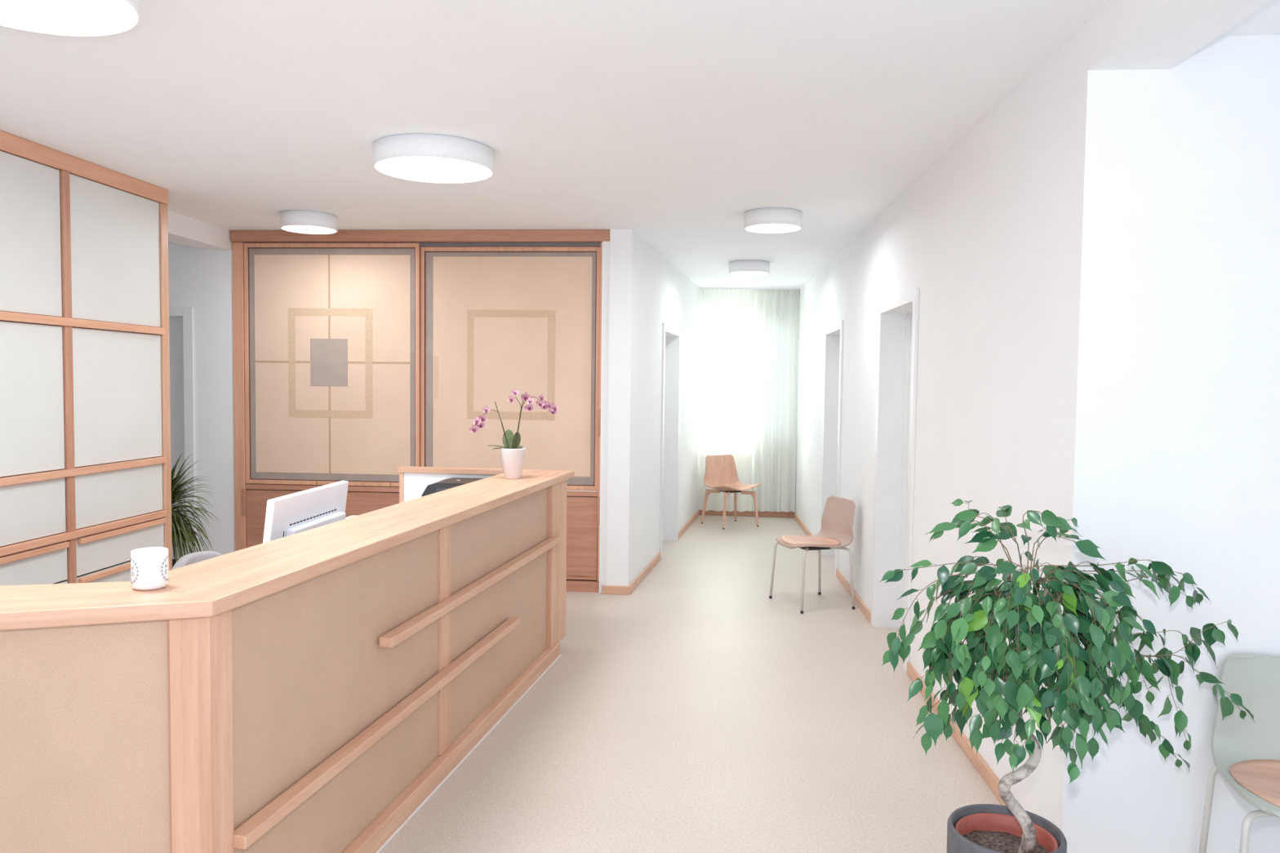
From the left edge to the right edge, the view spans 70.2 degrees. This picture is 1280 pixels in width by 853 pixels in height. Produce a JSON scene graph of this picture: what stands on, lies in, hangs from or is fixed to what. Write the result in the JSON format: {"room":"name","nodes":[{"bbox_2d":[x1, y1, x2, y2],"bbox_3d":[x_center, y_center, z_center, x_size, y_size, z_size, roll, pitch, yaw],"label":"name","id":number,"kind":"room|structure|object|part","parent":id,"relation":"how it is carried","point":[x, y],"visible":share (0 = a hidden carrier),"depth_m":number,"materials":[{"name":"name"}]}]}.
{"room":"hospital interior","nodes":[
{"label":"hospital interior","id":0,"kind":"room"},
{"bbox_2d":[168,229,631,586],"bbox_3d":[-2.450,-0.152,7.052,4.806,2.685,0.448,1,3,4],"label":"wall","id":1,"kind":"structure","parent":0,"point":[202,280],"depth_m":6.90,"materials":[{"name":"white paint"}]},
{"bbox_2d":[168,306,195,559],"bbox_3d":[-3.921,0.126,7.097,1.055,2.090,0.216,1,3,4],"label":"door","id":2,"kind":"structure","parent":1,"relation":"in","point":[180,318],"depth_m":7.09,"materials":[{"name":"white paint"}]},
{"bbox_2d":[168,210,231,250],"bbox_3d":[-3.546,-1.206,2.365,0.222,0.166,9.060,1,3,4],"label":"beam","id":3,"kind":"structure","parent":1,"relation":"attached to","point":[184,230],"depth_m":6.46,"materials":[{"name":"white paint"}]},
{"bbox_2d":[601,585,628,595],"bbox_3d":[-1.750,1.179,6.850,3.344,0.062,0.020,1,3,5],"label":"baseboard","id":4,"kind":"structure","parent":1,"relation":"attached to","point":[606,589],"depth_m":6.69,"materials":[{"name":"brown wood"}]},
{"bbox_2d":[0,0,1279,288],"bbox_3d":[-0.636,-1.374,4.406,8.800,0.193,13.600,1,3,4],"label":"ceiling","id":5,"kind":"structure","parent":0,"point":[668,122],"depth_m":3.64,"materials":[{"name":"white paint"}]},
{"bbox_2d":[0,0,140,36],"bbox_3d":[-1.656,-1.199,2.431,0.567,0.102,0.567,1,3,4],"label":"ceiling lamp","id":6,"kind":"object","parent":5,"relation":"attached to","point":[72,18],"visible":1,"depth_m":2.58,"materials":[{"name":"white plastic"}]},
{"bbox_2d":[280,209,337,234],"bbox_3d":[-2.237,-1.381,6.159,0.366,0.102,0.366,1,3,4],"label":"ceiling lamp","id":7,"kind":"object","parent":5,"relation":"attached to","point":[301,221],"visible":1,"depth_m":6.04,"materials":[{"name":"white plastic"}]},
{"bbox_2d":[282,225,335,232],"bbox_3d":[-2.238,-1.336,6.161,0.344,0.003,0.344,1,3,4],"label":"diffuser","id":8,"kind":"object","parent":7,"relation":"attached to","point":[295,228],"depth_m":6.15,"materials":[{"name":"white plastic"}]},
{"bbox_2d":[373,133,493,183],"bbox_3d":[-0.989,-1.283,4.381,0.567,0.102,0.567,1,3,4],"label":"ceiling lamp","id":9,"kind":"object","parent":5,"relation":"attached to","point":[421,157],"visible":1,"depth_m":4.22,"materials":[{"name":"white plastic"}]},
{"bbox_2d":[375,156,491,181],"bbox_3d":[-0.990,-1.238,4.383,0.545,0.003,0.545,1,3,4],"label":"diffuser","id":10,"kind":"object","parent":9,"relation":"attached to","point":[409,168],"depth_m":4.36,"materials":[{"name":"white plastic"}]},
{"bbox_2d":[728,259,769,275],"bbox_3d":[0.993,-1.443,8.290,0.368,0.102,0.368,1,3,4],"label":"ceiling lamp","id":11,"kind":"object","parent":5,"relation":"attached to","point":[743,267],"visible":1,"depth_m":8.15,"materials":[{"name":"white plastic"}]},
{"bbox_2d":[730,271,768,275],"bbox_3d":[0.993,-1.399,8.292,0.346,0.003,0.346,1,3,4],"label":"diffuser","id":12,"kind":"object","parent":11,"relation":"attached to","point":[733,273],"depth_m":8.30,"materials":[{"name":"white plastic"}]},
{"bbox_2d":[700,288,800,290],"bbox_3d":[1.272,-1.591,10.545,1.155,0.012,0.104,1,3,4],"label":"track","id":13,"kind":"object","parent":5,"relation":"attached to","point":[780,289],"visible":0.86,"depth_m":10.50,"materials":[{"name":"white metal"}]},
{"bbox_2d":[697,288,754,511],"bbox_3d":[1.002,-0.296,10.592,0.627,2.582,0.030,1,3,4],"label":"curtain","id":14,"kind":"object","parent":13,"relation":"hanging from","point":[726,316],"visible":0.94,"depth_m":10.58,"materials":[{"name":"fabric"}]},
{"bbox_2d":[751,289,799,512],"bbox_3d":[1.563,-0.290,10.617,0.535,2.582,0.069,1,3,4],"label":"curtain","id":15,"kind":"object","parent":13,"relation":"hanging from","point":[776,313],"visible":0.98,"depth_m":10.61,"materials":[{"name":"fabric"}]},
{"bbox_2d":[743,207,802,233],"bbox_3d":[0.861,-1.332,5.896,0.372,0.102,0.372,1,3,4],"label":"ceiling lamp","id":16,"kind":"object","parent":5,"relation":"attached to","point":[770,220],"visible":1,"depth_m":5.77,"materials":[{"name":"white plastic"}]},
{"bbox_2d":[746,223,799,231],"bbox_3d":[0.861,-1.288,5.898,0.350,0.003,0.350,1,3,4],"label":"diffuser","id":17,"kind":"object","parent":16,"relation":"attached to","point":[749,227],"depth_m":5.90,"materials":[{"name":"white plastic"}]},
{"bbox_2d":[599,229,701,592],"bbox_3d":[0.230,-0.204,8.820,0.220,2.685,4.400,1,3,11],"label":"wall","id":18,"kind":"structure","parent":0,"point":[661,293],"depth_m":7.45,"materials":[{"name":"white paint"}]},
{"bbox_2d":[627,510,699,595],"bbox_3d":[0.305,1.114,8.726,0.016,0.062,4.152,1,3,11],"label":"baseboard","id":19,"kind":"structure","parent":18,"relation":"attached to","point":[649,567],"depth_m":7.60,"materials":[{"name":"brown wood"}]},
{"bbox_2d":[659,322,680,558],"bbox_3d":[0.180,0.107,8.548,0.236,2.088,1.020,1,3,11],"label":"door","id":20,"kind":"structure","parent":18,"relation":"in","point":[671,335],"depth_m":8.96,"materials":[{"name":"white paint"}]},
{"bbox_2d":[378,515,1002,852],"bbox_3d":[-0.668,1.391,4.535,8.800,0.120,13.600,1,3,4],"label":"floor","id":21,"kind":"structure","parent":0,"point":[695,709],"depth_m":4.00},
{"bbox_2d":[0,129,172,586],"bbox_3d":[-3.112,-0.008,4.048,0.401,2.664,2.871,1,3,4],"label":"screen","id":22,"kind":"object","parent":21,"relation":"on","point":[86,473],"visible":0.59,"depth_m":4.68,"materials":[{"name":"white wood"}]},
{"bbox_3d":[-2.924,-0.894,4.171,0.017,0.726,0.740,1,3,4],"label":"door panel","id":23,"kind":"part","parent":22,"relation":"part of","materials":[{"name":"white glass"}]},
{"bbox_3d":[-2.933,-0.127,4.207,0.017,0.714,0.740,1,3,4],"label":"door panel","id":24,"kind":"part","parent":22,"relation":"part of","materials":[{"name":"white glass"}]},
{"bbox_3d":[-2.939,0.411,4.233,0.017,0.276,0.740,1,3,4],"label":"door panel","id":25,"kind":"part","parent":22,"relation":"part of","materials":[{"name":"white glass"}]},
{"bbox_3d":[-2.941,0.694,4.246,0.021,0.197,0.740,1,3,4],"label":"drawer","id":26,"kind":"part","parent":22,"relation":"part of","materials":[{"name":"white laminate"}]},
{"bbox_3d":[-2.917,0.611,4.241,0.024,0.029,0.710,1,3,4],"label":"drawer pull","id":27,"kind":"part","parent":22,"relation":"part of","materials":[{"name":"brown wood"}]},
{"bbox_3d":[-2.932,-0.497,3.978,0.042,0.040,2.805,1,3,4],"label":"rail","id":28,"kind":"part","parent":22,"relation":"part of","materials":[{"name":"brown wood"}]},
{"bbox_3d":[-2.941,0.262,4.014,0.042,0.036,2.805,1,3,4],"label":"rail","id":29,"kind":"part","parent":22,"relation":"part of","materials":[{"name":"brown wood"}]},
{"bbox_3d":[-2.945,0.581,4.029,0.042,0.035,2.805,1,3,4],"label":"rail","id":30,"kind":"part","parent":22,"relation":"part of","materials":[{"name":"brown wood"}]},
{"bbox_3d":[-2.926,-1.294,3.974,0.034,0.084,2.871,1,3,4],"label":"cornice","id":31,"kind":"part","parent":22,"relation":"part of","materials":[{"name":"brown wood"}]},
{"bbox_3d":[-2.879,0.863,5.059,0.021,0.197,0.758,1,3,4],"label":"drawer","id":32,"kind":"part","parent":22,"relation":"part of","materials":[{"name":"white laminate"}]},
{"bbox_3d":[-2.867,0.787,4.915,0.024,0.029,0.448,1,3,4],"label":"drawer pull","id":33,"kind":"part","parent":22,"relation":"part of","materials":[{"name":"brown wood"}]},
{"bbox_3d":[-2.860,-0.931,4.975,0.017,0.726,0.758,1,3,4],"label":"door panel","id":34,"kind":"part","parent":22,"relation":"part of","materials":[{"name":"white glass"}]},
{"bbox_3d":[-2.869,-0.164,5.011,0.017,0.714,0.758,1,3,4],"label":"door panel","id":35,"kind":"part","parent":22,"relation":"part of","materials":[{"name":"white glass"}]},
{"bbox_3d":[-2.876,0.374,5.036,0.017,0.276,0.758,1,3,4],"label":"door panel","id":36,"kind":"part","parent":22,"relation":"part of","materials":[{"name":"white glass"}]},
{"bbox_3d":[-2.877,0.657,5.050,0.021,0.197,0.758,1,3,4],"label":"drawer","id":37,"kind":"part","parent":22,"relation":"part of","materials":[{"name":"white laminate"}]},
{"bbox_3d":[-2.853,0.574,5.045,0.024,0.029,0.728,1,3,4],"label":"drawer pull","id":38,"kind":"part","parent":22,"relation":"part of","materials":[{"name":"brown wood"}]},
{"bbox_3d":[-3.010,-0.030,5.448,0.384,2.578,0.065,1,3,4],"label":"panel","id":39,"kind":"part","parent":22,"relation":"part of","materials":[{"name":"brown wood"}]},
{"bbox_2d":[171,454,221,567],"bbox_3d":[-3.185,0.699,6.117,0.662,1.056,0.699,1,3,4],"label":"dracaena","id":40,"kind":"object","parent":21,"relation":"on","point":[186,533],"visible":0.34,"depth_m":6.11,"materials":[{"name":"plant"}]},
{"bbox_2d":[171,551,222,569],"bbox_3d":[-1.806,0.960,4.016,0.588,0.764,0.616,3,3,34],"label":"office chair","id":41,"kind":"object","parent":21,"relation":"on","point":[193,557],"visible":0.14,"depth_m":4.09,"materials":[{"name":"grey fabric"}]},
{"bbox_2d":[0,466,574,852],"bbox_3d":[-1.427,0.851,3.564,1.462,1.033,4.110,1,3,13],"label":"reception desk","id":42,"kind":"object","parent":21,"relation":"on","point":[311,691],"depth_m":2.54,"materials":[{"name":"brown wood"}]},
{"bbox_3d":[-1.779,0.943,1.970,1.375,0.990,0.014,0,3,-19],"label":"panel","id":43,"kind":"part","parent":42,"relation":"part of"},
{"bbox_2d":[0,581,213,630],"bbox_3d":[-1.775,0.421,2.085,1.499,0.039,0.391,0,3,-19],"label":"countertop","id":44,"kind":"structure","parent":42,"relation":"on","point":[55,605],"depth_m":2.11,"materials":[{"name":"brown wood"}]},
{"bbox_2d":[130,546,168,590],"bbox_3d":[-1.219,0.352,2.269,0.092,0.094,0.104,1,3,4],"label":"mug","id":45,"kind":"object","parent":42,"relation":"on","point":[149,566],"visible":1,"depth_m":2.23,"materials":[{"name":"ceramic"}]},
{"bbox_3d":[-1.074,0.940,2.198,0.096,0.990,0.040,0,3,-19],"label":"corner post","id":46,"kind":"part","parent":42,"relation":"part of","materials":[{"name":"brown wood"}]},
{"bbox_3d":[-1.036,0.940,2.223,0.040,0.990,0.086,1,3,11],"label":"corner post","id":47,"kind":"part","parent":42,"relation":"part of","materials":[{"name":"brown wood"}]},
{"bbox_2d":[262,480,348,542],"bbox_3d":[-1.206,0.436,3.440,0.220,0.398,0.640,1,3,4],"label":"monitor","id":48,"kind":"object","parent":42,"relation":"on","point":[299,512],"visible":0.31,"depth_m":3.36,"materials":[{"name":"white plastic"}]},
{"bbox_2d":[289,509,336,525],"bbox_3d":[-1.235,0.343,3.455,0.001,0.006,0.405,1,3,4],"label":"vent","id":49,"kind":"object","parent":48,"relation":"attached to","point":[303,520],"depth_m":3.43,"materials":[{"name":"white plastic"}]},
{"bbox_3d":[-0.919,0.871,2.919,0.014,0.915,1.327,1,3,11],"label":"panel","id":50,"kind":"part","parent":42,"relation":"part of","materials":[{"name":"beige wood"}]},
{"bbox_2d":[161,469,574,616],"bbox_3d":[-0.871,0.351,3.808,0.359,0.039,3.332,1,3,11],"label":"countertop","id":51,"kind":"structure","parent":42,"relation":"on","point":[231,580],"depth_m":2.92,"materials":[{"name":"brown wood"}]},
{"bbox_3d":[-0.802,0.986,3.334,0.048,0.034,2.177,1,3,11],"label":"rail","id":52,"kind":"part","parent":42,"relation":"part of","materials":[{"name":"brown wood"}]},
{"bbox_3d":[-0.754,1.330,3.740,0.056,0.074,2.961,1,3,11],"label":"board","id":53,"kind":"part","parent":42,"relation":"part of","materials":[{"name":"brown wood"}]},
{"bbox_2d":[422,477,483,496],"bbox_3d":[-0.980,0.431,5.171,0.430,0.248,0.355,1,3,4],"label":"printer","id":54,"kind":"object","parent":42,"relation":"on","point":[448,483],"visible":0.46,"depth_m":5.04,"materials":[{"name":"black plastic"}]},
{"bbox_2d":[435,488,449,492],"bbox_3d":[-0.976,0.349,5.072,0.280,0.022,0.165,1,3,4],"label":"paper tray","id":55,"kind":"object","parent":54,"relation":"on","point":[437,490],"depth_m":5.00,"materials":[{"name":"grey plastic"}]},
{"bbox_3d":[-0.655,0.676,4.090,0.048,0.034,2.130,1,3,11],"label":"rail","id":56,"kind":"part","parent":42,"relation":"part of","materials":[{"name":"brown wood"}]},
{"bbox_3d":[-0.649,0.806,4.358,0.014,0.915,1.411,1,3,11],"label":"panel","id":57,"kind":"part","parent":42,"relation":"part of","materials":[{"name":"beige wood"}]},
{"bbox_2d":[469,388,558,479],"bbox_3d":[-0.676,0.037,4.936,0.484,0.487,0.177,1,3,4],"label":"orchid","id":58,"kind":"object","parent":42,"relation":"on","point":[513,455],"visible":1,"depth_m":4.89,"materials":[{"name":"ceramic"}]},
{"bbox_3d":[-0.895,0.010,4.906,0.053,0.045,0.006,-14,14,5],"label":"flower","id":59,"kind":"part","parent":58,"relation":"part of","materials":[{"name":"pink plant"}]},
{"bbox_3d":[-0.873,-0.034,4.897,0.056,0.047,0.007,13,-4,31],"label":"flower","id":60,"kind":"part","parent":58,"relation":"part of","materials":[{"name":"pink plant"}]},
{"bbox_3d":[-0.860,-0.011,4.909,0.047,0.040,0.006,-12,5,-8],"label":"flower","id":61,"kind":"part","parent":58,"relation":"part of","materials":[{"name":"pink plant"}]},
{"bbox_3d":[-0.843,-0.046,4.900,0.050,0.042,0.006,17,10,-16],"label":"flower","id":62,"kind":"part","parent":58,"relation":"part of","materials":[{"name":"pink plant"}]},
{"bbox_3d":[-0.827,-0.093,4.903,0.044,0.037,0.005,1,3,4],"label":"flower","id":63,"kind":"part","parent":58,"relation":"part of","materials":[{"name":"pink plant"}]},
{"bbox_3d":[-0.800,0.024,4.916,0.197,0.231,0.007,1,3,3],"label":"flower stem","id":64,"kind":"part","parent":58,"relation":"part of","materials":[{"name":"green plant"}]},
{"bbox_3d":[-0.688,-0.150,4.889,0.050,0.042,0.006,24,17,36],"label":"flower","id":65,"kind":"part","parent":58,"relation":"part of","materials":[{"name":"pink plant"}]},
{"bbox_3d":[-0.687,0.198,4.924,0.137,0.165,0.137,1,3,4],"label":"flower pot","id":66,"kind":"part","parent":58,"relation":"part of","materials":[{"name":"white ceramic"}]},
{"bbox_3d":[-0.669,-0.185,4.875,0.044,0.037,0.005,4,-10,-9],"label":"flower","id":67,"kind":"part","parent":58,"relation":"part of","materials":[{"name":"pink plant"}]},
{"bbox_3d":[-0.613,-0.162,4.876,0.056,0.047,0.007,5,12,-30],"label":"flower","id":68,"kind":"part","parent":58,"relation":"part of","materials":[{"name":"pink plant"}]},
{"bbox_3d":[-0.596,-0.106,4.883,0.053,0.045,0.006,-14,7,-15],"label":"flower","id":69,"kind":"part","parent":58,"relation":"part of","materials":[{"name":"pink plant"}]},
{"bbox_3d":[-0.573,-0.009,4.897,0.205,0.304,0.008,1,3,4],"label":"flower stem","id":70,"kind":"part","parent":58,"relation":"part of","materials":[{"name":"green plant"}]},
{"bbox_3d":[-0.588,-0.140,4.871,0.047,0.040,0.006,-13,-15,18],"label":"flower","id":71,"kind":"part","parent":58,"relation":"part of","materials":[{"name":"pink plant"}]},
{"bbox_3d":[-0.533,-0.126,4.867,0.050,0.042,0.006,18,-17,-23],"label":"flower","id":72,"kind":"part","parent":58,"relation":"part of","materials":[{"name":"pink plant"}]},
{"bbox_3d":[-0.524,-0.156,4.869,0.044,0.037,0.005,10,18,25],"label":"flower","id":73,"kind":"part","parent":58,"relation":"part of","materials":[{"name":"pink plant"}]},
{"bbox_3d":[-0.509,-0.115,4.876,0.056,0.047,0.007,3,4,4],"label":"flower","id":74,"kind":"part","parent":58,"relation":"part of","materials":[{"name":"pink plant"}]},
{"bbox_3d":[-0.460,-0.104,4.862,0.053,0.045,0.006,-13,-4,-29],"label":"flower","id":75,"kind":"part","parent":58,"relation":"part of","materials":[{"name":"pink plant"}]},
{"bbox_3d":[-0.479,0.775,5.200,0.040,0.928,0.305,1,3,11],"label":"post","id":76,"kind":"part","parent":42,"relation":"part of","materials":[{"name":"brown wood"}]},
{"bbox_2d":[230,229,609,592],"bbox_3d":[-1.646,-0.129,6.973,2.866,2.664,0.390,1,3,4],"label":"tall cabinet","id":77,"kind":"object","parent":21,"relation":"on","point":[360,357],"visible":0.84,"depth_m":6.82,"materials":[{"name":"brown wood"}]},
{"bbox_3d":[-3.042,-0.141,6.958,0.084,2.500,0.090,1,3,4],"label":"post","id":78,"kind":"part","parent":77,"relation":"part of","materials":[{"name":"brown wood"}]},
{"bbox_3d":[-3.022,0.576,6.948,0.032,0.202,0.019,1,3,4],"label":"door pull","id":79,"kind":"part","parent":77,"relation":"part of","materials":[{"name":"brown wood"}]},
{"bbox_3d":[-2.337,0.803,6.924,1.348,0.620,0.020,1,3,4],"label":"cupboard door","id":80,"kind":"part","parent":77,"relation":"part of","materials":[{"name":"brown wood"}]},
{"bbox_3d":[-2.319,-0.465,6.862,1.203,1.644,0.002,1,3,4],"label":"fabric panel","id":81,"kind":"part","parent":77,"relation":"part of","materials":[{"name":"beige fabric"}]},
{"bbox_3d":[-1.642,-1.411,6.776,2.866,0.083,0.115,1,3,4],"label":"cornice","id":82,"kind":"part","parent":77,"relation":"part of","materials":[{"name":"brown wood"}]},
{"bbox_3d":[-1.657,0.477,6.878,2.708,0.038,0.086,1,3,4],"label":"rail","id":83,"kind":"part","parent":77,"relation":"part of","materials":[{"name":"brown wood"}]},
{"bbox_3d":[-0.957,-0.447,6.789,1.195,1.627,0.002,1,3,4],"label":"fabric panel","id":84,"kind":"part","parent":77,"relation":"part of","materials":[{"name":"beige fabric"}]},
{"bbox_3d":[-0.987,0.823,6.818,1.348,0.620,0.020,1,3,4],"label":"cupboard door","id":85,"kind":"part","parent":77,"relation":"part of","materials":[{"name":"brown wood"}]},
{"bbox_3d":[-0.299,0.618,6.734,0.032,0.202,0.019,1,3,4],"label":"door pull","id":86,"kind":"part","parent":77,"relation":"part of","materials":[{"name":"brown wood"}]},
{"bbox_3d":[-0.299,-0.026,6.701,0.024,0.204,0.009,1,3,4],"label":"door pull","id":87,"kind":"part","parent":77,"relation":"part of","materials":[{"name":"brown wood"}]},
{"bbox_3d":[-0.263,-0.099,6.739,0.072,2.500,0.090,1,3,4],"label":"post","id":88,"kind":"part","parent":77,"relation":"part of","materials":[{"name":"brown wood"}]},
{"bbox_2d":[701,454,760,528],"bbox_3d":[0.996,0.710,10.061,0.516,0.761,0.516,-1,3,-28],"label":"chair","id":89,"kind":"object","parent":21,"relation":"on","point":[721,473],"visible":1,"depth_m":10.18,"materials":[{"name":"brown wood"}]},
{"bbox_3d":[0.784,0.885,10.121,0.212,0.378,0.037,1,3,16],"label":"leg","id":90,"kind":"part","parent":89,"relation":"part of","materials":[{"name":"brown wood"}]},
{"bbox_3d":[0.939,0.900,9.851,0.037,0.378,0.200,2,3,23],"label":"leg","id":91,"kind":"part","parent":89,"relation":"part of","materials":[{"name":"brown wood"}]},
{"bbox_3d":[1.066,0.881,10.274,0.037,0.378,0.212,2,3,17],"label":"leg","id":92,"kind":"part","parent":89,"relation":"part of","materials":[{"name":"brown wood"}]},
{"bbox_3d":[1.208,0.896,9.997,0.200,0.378,0.037,1,3,10],"label":"leg","id":93,"kind":"part","parent":89,"relation":"part of","materials":[{"name":"brown wood"}]},
{"bbox_2d":[768,495,855,613],"bbox_3d":[1.246,0.886,6.477,0.483,0.750,0.477,0,3,-19],"label":"chair","id":94,"kind":"object","parent":21,"relation":"on","point":[836,532],"visible":1,"depth_m":6.50,"materials":[{"name":"brown wood"}]},
{"bbox_3d":[1.049,1.037,6.567,0.242,0.418,0.026,2,3,33],"label":"leg","id":95,"kind":"part","parent":94,"relation":"part of","materials":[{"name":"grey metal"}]},
{"bbox_3d":[1.144,1.051,6.299,0.026,0.418,0.242,2,3,18],"label":"leg","id":96,"kind":"part","parent":94,"relation":"part of","materials":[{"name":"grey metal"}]},
{"bbox_3d":[1.305,1.037,6.655,0.029,0.416,0.236,1,3,17],"label":"leg","id":97,"kind":"part","parent":94,"relation":"part of","materials":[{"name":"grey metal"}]},
{"bbox_3d":[1.399,1.050,6.390,0.236,0.416,0.029,2,3,34],"label":"leg","id":98,"kind":"part","parent":94,"relation":"part of","materials":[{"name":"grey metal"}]},
{"bbox_2d":[946,804,1066,852],"bbox_3d":[0.975,1.261,2.441,0.296,0.374,0.296,1,3,4],"label":"planter","id":99,"kind":"object","parent":21,"relation":"on","point":[977,828],"depth_m":2.49,"materials":[{"name":"grey plastic"}]},
{"bbox_2d":[955,813,1058,852],"bbox_3d":[0.975,1.240,2.440,0.258,0.297,0.258,1,3,4],"label":"pot","id":100,"kind":"object","parent":99,"relation":"in","point":[997,832],"depth_m":2.49,"materials":[{"name":"ceramic"}]},
{"bbox_2d":[880,498,1254,852],"bbox_3d":[1.229,0.830,2.438,1.170,1.243,0.407,0,3,-9],"label":"fig","id":101,"kind":"object","parent":21,"relation":"on","point":[1045,629],"visible":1,"depth_m":2.38,"materials":[{"name":"plant"}]},
{"bbox_2d":[1198,653,1279,852],"bbox_3d":[1.880,1.078,2.551,0.477,0.750,0.483,2,3,20],"label":"chair","id":102,"kind":"object","parent":21,"relation":"on","point":[1246,753],"visible":1,"depth_m":2.75,"materials":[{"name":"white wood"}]},
{"bbox_3d":[1.785,1.228,2.713,0.029,0.416,0.236,-1,3,-33],"label":"leg","id":103,"kind":"part","parent":102,"relation":"part of","materials":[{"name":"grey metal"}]},
{"bbox_3d":[1.690,1.238,2.460,0.242,0.418,0.026,0,3,-18],"label":"leg","id":104,"kind":"part","parent":102,"relation":"part of","materials":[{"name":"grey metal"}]},
{"bbox_2d":[699,289,792,511],"bbox_3d":[1.208,-0.288,10.847,1.900,2.685,0.260,1,3,4],"label":"wall","id":105,"kind":"structure","parent":0,"point":[759,290],"depth_m":10.74,"materials":[{"name":"white paint"}]},
{"bbox_2d":[698,510,794,517],"bbox_3d":[1.249,1.030,10.765,1.135,0.062,0.016,1,3,4],"label":"baseboard","id":106,"kind":"structure","parent":105,"relation":"attached to","point":[789,514],"depth_m":10.75,"materials":[{"name":"brown wood"}]},
{"bbox_2d":[795,21,1088,831],"bbox_3d":[1.708,-0.094,6.845,0.220,2.685,8.091,1,3,4],"label":"wall","id":107,"kind":"structure","parent":0,"point":[989,237],"depth_m":3.77,"materials":[{"name":"white paint"}]},
{"bbox_2d":[820,320,843,575],"bbox_3d":[1.759,0.162,7.858,0.251,2.080,0.975,1,3,4],"label":"door","id":108,"kind":"structure","parent":107,"relation":"in","point":[833,334],"depth_m":8.26,"materials":[{"name":"white paint"}]},
{"bbox_2d":[871,287,919,673],"bbox_3d":[1.604,0.276,5.383,0.252,2.080,1.020,1,3,4],"label":"door","id":109,"kind":"structure","parent":107,"relation":"in","point":[898,316],"depth_m":5.80,"materials":[{"name":"white paint"}]},
{"bbox_2d":[793,512,1005,805],"bbox_3d":[1.567,1.220,6.789,0.016,0.062,7.840,1,3,4],"label":"baseboard","id":110,"kind":"structure","parent":107,"relation":"attached to","point":[984,771],"depth_m":3.98,"materials":[{"name":"brown wood"}]},
{"bbox_2d":[1087,0,1269,70],"bbox_3d":[1.268,-1.042,0.107,0.242,0.169,5.309,1,3,4],"label":"ceiling","id":111,"kind":"structure","parent":107,"relation":"attached to","point":[1123,34],"depth_m":2.50,"materials":[{"name":"white paint"}]},
{"bbox_2d":[1062,34,1279,852],"bbox_3d":[2.489,0.104,2.829,2.278,2.685,0.200,1,3,4],"label":"wall","id":112,"kind":"structure","parent":0,"point":[1177,460],"depth_m":2.79,"materials":[{"name":"white paint"}]}
]}

